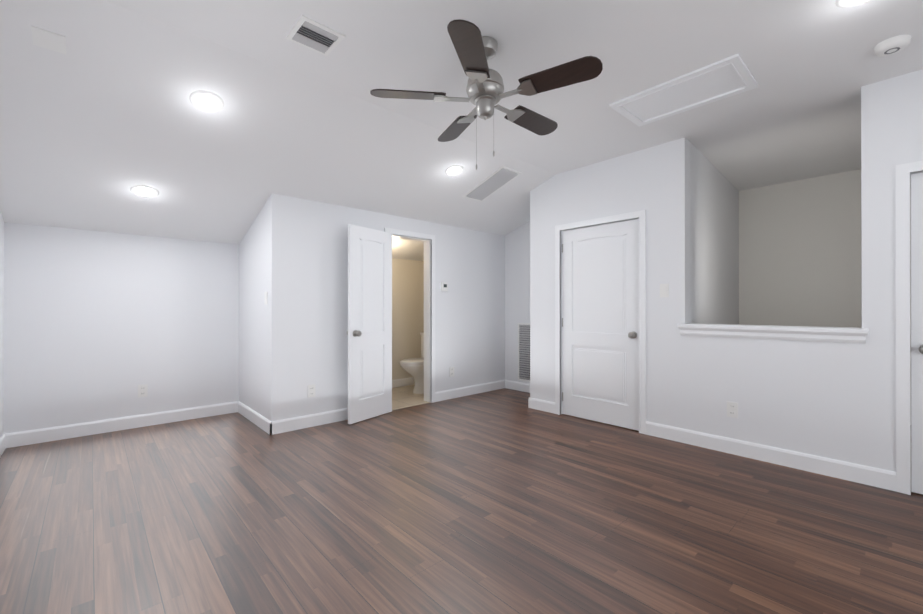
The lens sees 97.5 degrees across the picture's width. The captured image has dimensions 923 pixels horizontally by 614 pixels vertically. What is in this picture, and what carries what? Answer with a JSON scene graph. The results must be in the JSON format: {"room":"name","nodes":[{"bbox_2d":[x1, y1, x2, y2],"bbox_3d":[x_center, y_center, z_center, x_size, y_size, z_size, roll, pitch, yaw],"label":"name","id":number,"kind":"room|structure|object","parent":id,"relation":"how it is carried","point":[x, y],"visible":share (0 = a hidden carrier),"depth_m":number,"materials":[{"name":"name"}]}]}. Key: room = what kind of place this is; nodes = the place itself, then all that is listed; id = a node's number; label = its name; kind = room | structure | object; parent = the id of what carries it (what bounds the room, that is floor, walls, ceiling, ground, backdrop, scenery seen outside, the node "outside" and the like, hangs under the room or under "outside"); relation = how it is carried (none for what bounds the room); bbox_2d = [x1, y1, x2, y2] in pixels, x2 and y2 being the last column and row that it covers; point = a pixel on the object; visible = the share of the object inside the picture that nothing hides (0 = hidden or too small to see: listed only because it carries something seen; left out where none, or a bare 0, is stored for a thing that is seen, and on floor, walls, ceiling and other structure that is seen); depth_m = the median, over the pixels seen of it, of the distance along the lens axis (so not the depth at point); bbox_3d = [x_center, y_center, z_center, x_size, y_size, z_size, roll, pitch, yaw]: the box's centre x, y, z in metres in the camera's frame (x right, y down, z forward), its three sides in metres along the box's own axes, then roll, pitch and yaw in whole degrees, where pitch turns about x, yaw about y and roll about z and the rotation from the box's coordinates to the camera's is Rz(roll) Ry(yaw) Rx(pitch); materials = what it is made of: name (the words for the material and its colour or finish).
{"room":"empty bonus room","nodes":[
{"label":"empty bonus room","id":0,"kind":"room"},
{"bbox_2d":[0,211,3,437],"bbox_3d":[-1.156,-0.169,0.413,0.120,2.581,7.789,0,0,-42],"label":"wall","id":1,"kind":"structure","parent":0,"point":[1,325],"depth_m":3.16,"materials":[{"name":"white paint"}]},
{"bbox_2d":[0,433,7,456],"bbox_3d":[-1.106,1.065,0.456,0.014,0.115,7.549,0,0,-42],"label":"baseboard","id":2,"kind":"structure","parent":1,"relation":"attached to","point":[4,439],"depth_m":3.16,"materials":[{"name":"white paint"}]},
{"bbox_2d":[3,222,422,433],"bbox_3d":[-2.052,0.053,4.771,4.443,2.161,0.149,0,0,-42],"label":"wall","id":3,"kind":"structure","parent":0,"point":[100,325],"depth_m":3.72,"materials":[{"name":"white paint"}]},
{"bbox_2d":[8,401,235,447],"bbox_3d":[-3.019,1.073,3.812,1.666,0.115,0.014,0,0,-42],"label":"baseboard","id":4,"kind":"structure","parent":3,"relation":"attached to","point":[15,439],"depth_m":3.67,"materials":[{"name":"white paint"}]},
{"bbox_2d":[138,384,147,397],"bbox_3d":[-3.011,0.793,3.824,0.072,0.116,0.008,0,0,-42],"label":"outlet","id":5,"kind":"object","parent":3,"relation":"attached to","point":[142,390],"visible":1,"depth_m":3.83,"materials":[{"name":"white plastic"}]},
{"bbox_2d":[392,377,414,387],"bbox_3d":[-1.350,1.077,5.301,2.567,0.115,0.014,0,0,-42],"label":"baseboard","id":6,"kind":"structure","parent":3,"relation":"attached to","point":[405,381],"depth_m":5.77,"materials":[{"name":"white paint"}]},
{"bbox_2d":[239,193,285,421],"bbox_3d":[-2.003,0.041,4.027,0.120,2.180,1.074,0,0,-42],"label":"wall","id":7,"kind":"structure","parent":0,"point":[262,326],"depth_m":3.74,"materials":[{"name":"white paint"}]},
{"bbox_2d":[236,401,267,432],"bbox_3d":[-2.047,1.074,3.974,0.014,0.115,1.050,0,0,-42],"label":"baseboard","id":8,"kind":"structure","parent":7,"relation":"attached to","point":[259,420],"depth_m":3.96,"materials":[{"name":"white paint"}]},
{"bbox_2d":[264,292,267,304],"bbox_3d":[-1.787,-0.081,3.693,0.012,0.116,0.072,0,0,-42],"label":"light switch","id":9,"kind":"object","parent":7,"relation":"attached to","point":[265,298],"visible":0.95,"depth_m":3.68,"materials":[{"name":"white plastic"}]},
{"bbox_2d":[0,0,555,260],"bbox_3d":[-0.589,-1.076,4.560,6.553,0.905,2.540,0,0,-42],"label":"ceiling","id":10,"kind":"structure","parent":0,"point":[101,117],"depth_m":2.88,"materials":[{"name":"white paint"}]},
{"bbox_2d":[31,25,65,53],"bbox_3d":[-2.022,-1.307,1.986,0.116,0.007,0.116,0,-17,-42],"label":"ceiling plate","id":11,"kind":"object","parent":10,"relation":"attached to","point":[49,40],"visible":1,"depth_m":1.98,"materials":[{"name":"white plastic"}]},
{"bbox_2d":[130,185,158,197],"bbox_3d":[-2.521,-0.917,3.221,0.184,0.009,0.184,0,-18,-42],"label":"recessed light","id":12,"kind":"object","parent":10,"relation":"in","point":[145,191],"visible":1,"depth_m":3.21,"materials":[{"name":"white plastic"}]},
{"bbox_2d":[189,90,223,111],"bbox_3d":[-1.583,-1.275,2.519,0.184,0.009,0.184,0,-17,-42],"label":"recessed light","id":13,"kind":"object","parent":10,"relation":"in","point":[205,101],"visible":1,"depth_m":2.51,"materials":[{"name":"white plastic"}]},
{"bbox_2d":[445,165,463,175],"bbox_3d":[-0.066,-1.289,3.831,0.184,0.009,0.184,0,-17,-42],"label":"recessed light","id":14,"kind":"object","parent":10,"relation":"in","point":[454,170],"visible":1,"depth_m":3.83,"materials":[{"name":"white plastic"}]},
{"bbox_2d":[463,166,520,200],"bbox_3d":[0.314,-1.274,4.235,0.290,0.020,0.600,0,-17,-42],"label":"ceiling vent","id":15,"kind":"object","parent":10,"relation":"in","point":[498,179],"visible":1,"depth_m":4.21,"materials":[{"name":"white plastic"}]},
{"bbox_2d":[285,196,504,418],"bbox_3d":[-0.488,0.043,4.766,3.113,2.180,0.120,0,0,-42],"label":"wall","id":16,"kind":"structure","parent":0,"point":[470,318],"depth_m":4.07,"materials":[{"name":"white paint"}]},
{"bbox_2d":[268,408,347,434],"bbox_3d":[-1.261,1.073,3.965,1.163,0.115,0.014,0,0,-42],"label":"baseboard","id":17,"kind":"structure","parent":16,"relation":"attached to","point":[301,422],"depth_m":3.78,"materials":[{"name":"white paint"}]},
{"bbox_2d":[308,384,314,397],"bbox_3d":[-1.417,0.794,3.827,0.072,0.116,0.008,0,0,-42],"label":"outlet","id":18,"kind":"object","parent":16,"relation":"attached to","point":[311,390],"visible":1,"depth_m":3.82,"materials":[{"name":"white plastic"}]},
{"bbox_2d":[347,224,391,423],"bbox_3d":[-0.922,0.164,4.126,0.167,1.918,0.574,0,0,34],"label":"bathroom door","id":19,"kind":"structure","parent":16,"relation":"in","point":[369,332],"depth_m":4.09,"materials":[{"name":"white paint"}]},
{"bbox_2d":[384,228,434,402],"bbox_3d":[-0.613,0.138,4.636,0.696,1.988,0.141,0,0,-42],"label":"door frame","id":20,"kind":"structure","parent":16,"relation":"attached to","point":[429,245],"depth_m":4.80,"materials":[{"name":"white paint"}]},
{"bbox_2d":[441,282,447,291],"bbox_3d":[-0.206,-0.245,4.926,0.090,0.110,0.026,0,0,-42],"label":"thermostat","id":21,"kind":"object","parent":16,"relation":"attached to","point":[444,286],"visible":1,"depth_m":4.91,"materials":[{"name":"white plastic"}]},
{"bbox_2d":[450,367,453,376],"bbox_3d":[-0.117,0.804,5.016,0.072,0.116,0.008,0,0,-42],"label":"outlet","id":22,"kind":"object","parent":16,"relation":"attached to","point":[451,371],"visible":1,"depth_m":5.01,"materials":[{"name":"white plastic"}]},
{"bbox_2d":[435,380,503,401],"bbox_3d":[0.149,1.077,5.256,1.268,0.115,0.014,0,0,-42],"label":"baseboard","id":23,"kind":"structure","parent":16,"relation":"attached to","point":[485,387],"depth_m":5.19,"materials":[{"name":"white paint"}]},
{"bbox_2d":[423,261,423,331],"bbox_3d":[-0.095,0.063,5.210,0.960,2.143,0.004,0,0,-42],"label":"wall","id":24,"kind":"structure","parent":0,"point":[423,261],"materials":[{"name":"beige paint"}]},
{"bbox_2d":[0,388,922,613],"bbox_3d":[1.200,1.188,2.600,6.553,0.120,7.839,0,0,-42],"label":"floor","id":25,"kind":"structure","parent":0,"point":[504,501],"depth_m":2.11,"materials":[{"name":"brown wood"}]},
{"bbox_2d":[392,385,429,409],"bbox_3d":[-1.002,1.130,4.921,2.567,0.006,1.043,0,0,-42],"label":"floor","id":26,"kind":"structure","parent":25,"relation":"on","point":[404,396],"depth_m":4.99,"materials":[{"name":"beige tile"}]},
{"bbox_2d":[400,332,423,393],"bbox_3d":[-0.521,0.741,5.379,0.664,0.775,0.450,0,0,-42],"label":"toilet","id":27,"kind":"object","parent":26,"relation":"on","point":[414,367],"visible":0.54,"depth_m":5.24,"materials":[{"name":"white ceramic"}]},
{"bbox_2d":[104,0,922,190],"bbox_3d":[2.057,-1.476,1.670,6.553,0.120,5.299,0,0,-42],"label":"ceiling","id":28,"kind":"structure","parent":0,"point":[814,66],"depth_m":2.31,"materials":[{"name":"white paint"}]},
{"bbox_2d":[286,15,344,55],"bbox_3d":[-0.764,-1.409,2.118,0.225,0.013,0.225,0,0,-42],"label":"ceiling vent","id":29,"kind":"object","parent":28,"relation":"in","point":[310,34],"visible":1,"depth_m":2.11,"materials":[{"name":"white plastic"}]},
{"bbox_2d":[370,19,602,169],"bbox_3d":[0.165,-1.077,2.209,1.118,0.675,1.164,0,0,-42],"label":"ceiling fan","id":30,"kind":"object","parent":28,"relation":"hanging from","point":[475,49],"visible":1,"depth_m":2.08,"materials":[{"name":"brown wood"}]},
{"bbox_2d":[609,54,758,126],"bbox_3d":[1.459,-1.403,2.696,0.470,0.020,0.760,0,0,-42],"label":"attic hatch","id":31,"kind":"object","parent":28,"relation":"attached to","point":[730,76],"visible":0.98,"depth_m":2.64,"materials":[{"name":"white paint"}]},
{"bbox_2d":[835,0,871,7],"bbox_3d":[1.808,-1.411,1.822,0.184,0.009,0.184,0,0,-42],"label":"recessed light","id":32,"kind":"object","parent":28,"relation":"in","point":[846,3],"visible":1,"depth_m":1.88,"materials":[{"name":"white plastic"}]},
{"bbox_2d":[873,35,911,56],"bbox_3d":[2.309,-1.394,2.171,0.140,0.040,0.140,0,0,-42],"label":"smoke detector","id":33,"kind":"object","parent":28,"relation":"attached to","point":[892,45],"visible":1,"depth_m":2.14,"materials":[{"name":"white plastic"}]},
{"bbox_2d":[505,221,529,383],"bbox_3d":[1.017,-0.121,5.339,0.120,2.511,1.069,0,0,-42],"label":"wall","id":34,"kind":"structure","parent":0,"point":[517,275],"depth_m":5.55,"materials":[{"name":"white paint"}]},
{"bbox_2d":[504,380,529,392],"bbox_3d":[0.935,1.077,5.326,0.014,0.115,0.924,0,0,-42],"label":"baseboard","id":35,"kind":"structure","parent":34,"relation":"attached to","point":[525,387],"depth_m":5.51,"materials":[{"name":"white paint"}]},
{"bbox_2d":[518,323,529,381],"bbox_3d":[0.949,0.604,5.314,0.018,0.780,0.540,0,0,-42],"label":"air vent","id":36,"kind":"object","parent":34,"relation":"in","point":[523,351],"visible":0.31,"depth_m":5.43,"materials":[{"name":"white plastic"}]},
{"bbox_2d":[690,142,738,324],"bbox_3d":[2.616,-0.159,4.224,0.120,2.581,2.046,0,0,44],"label":"wall","id":37,"kind":"structure","parent":0,"point":[714,245],"depth_m":4.00,"materials":[{"name":"white paint"}]},
{"bbox_2d":[530,69,922,471],"bbox_3d":[2.682,-0.163,2.555,0.120,2.581,5.526,0,0,-42],"label":"wall","id":38,"kind":"structure","parent":0,"point":[834,400],"depth_m":3.04,"materials":[{"name":"white paint"}]},
{"bbox_2d":[528,397,554,413],"bbox_3d":[0.886,1.075,4.416,0.014,0.115,0.338,0,0,-42],"label":"baseboard","id":39,"kind":"structure","parent":38,"relation":"attached to","point":[547,406],"depth_m":4.42,"materials":[{"name":"white paint"}]},
{"bbox_2d":[562,219,638,430],"bbox_3d":[1.329,0.161,3.954,0.101,1.923,0.824,0,0,-42],"label":"closet door","id":40,"kind":"structure","parent":38,"relation":"in","point":[600,323],"depth_m":3.94,"materials":[{"name":"white paint"}]},
{"bbox_2d":[555,210,645,434],"bbox_3d":[1.317,0.134,3.942,0.021,1.993,0.946,0,0,-42],"label":"door frame","id":41,"kind":"structure","parent":38,"relation":"attached to","point":[641,214],"depth_m":3.67,"materials":[{"name":"white paint"}]},
{"bbox_2d":[660,284,668,296],"bbox_3d":[1.744,-0.141,3.483,0.012,0.116,0.072,0,0,-42],"label":"light switch","id":42,"kind":"object","parent":38,"relation":"attached to","point":[664,290],"visible":1,"depth_m":3.48,"materials":[{"name":"white plastic"}]},
{"bbox_2d":[727,401,737,417],"bbox_3d":[2.083,0.790,3.113,0.008,0.116,0.072,0,0,-42],"label":"electrical outlet","id":43,"kind":"object","parent":38,"relation":"attached to","point":[732,409],"visible":1,"depth_m":3.11,"materials":[{"name":"white plastic"}]},
{"bbox_2d":[646,421,896,491],"bbox_3d":[2.149,1.071,3.035,0.014,0.115,1.515,0,0,-42],"label":"baseboard","id":44,"kind":"structure","parent":38,"relation":"attached to","point":[870,476],"depth_m":2.88,"materials":[{"name":"white paint"}]},
{"bbox_2d":[677,323,867,343],"bbox_3d":[2.247,0.186,3.023,0.190,0.095,1.122,0,0,-42],"label":"trim","id":45,"kind":"structure","parent":38,"relation":"attached to","point":[833,334],"depth_m":2.88,"materials":[{"name":"white paint"}]},
{"bbox_2d":[896,161,922,494],"bbox_3d":[2.978,0.130,2.127,0.021,1.993,0.946,0,0,-42],"label":"door frame","id":46,"kind":"structure","parent":38,"relation":"attached to","point":[903,437],"depth_m":2.45,"materials":[{"name":"white paint"}]},
{"bbox_2d":[910,173,922,493],"bbox_3d":[2.991,0.157,2.139,0.101,1.923,0.824,0,0,-42],"label":"entry door","id":47,"kind":"structure","parent":38,"relation":"in","point":[916,190],"depth_m":2.44,"materials":[{"name":"white paint"}]},
{"bbox_2d":[739,169,910,412],"bbox_3d":[4.272,-0.159,4.011,0.120,2.581,5.526,0,0,-42],"label":"wall","id":48,"kind":"structure","parent":0,"point":[800,252],"depth_m":4.47,"materials":[{"name":"white paint"}]}
]}

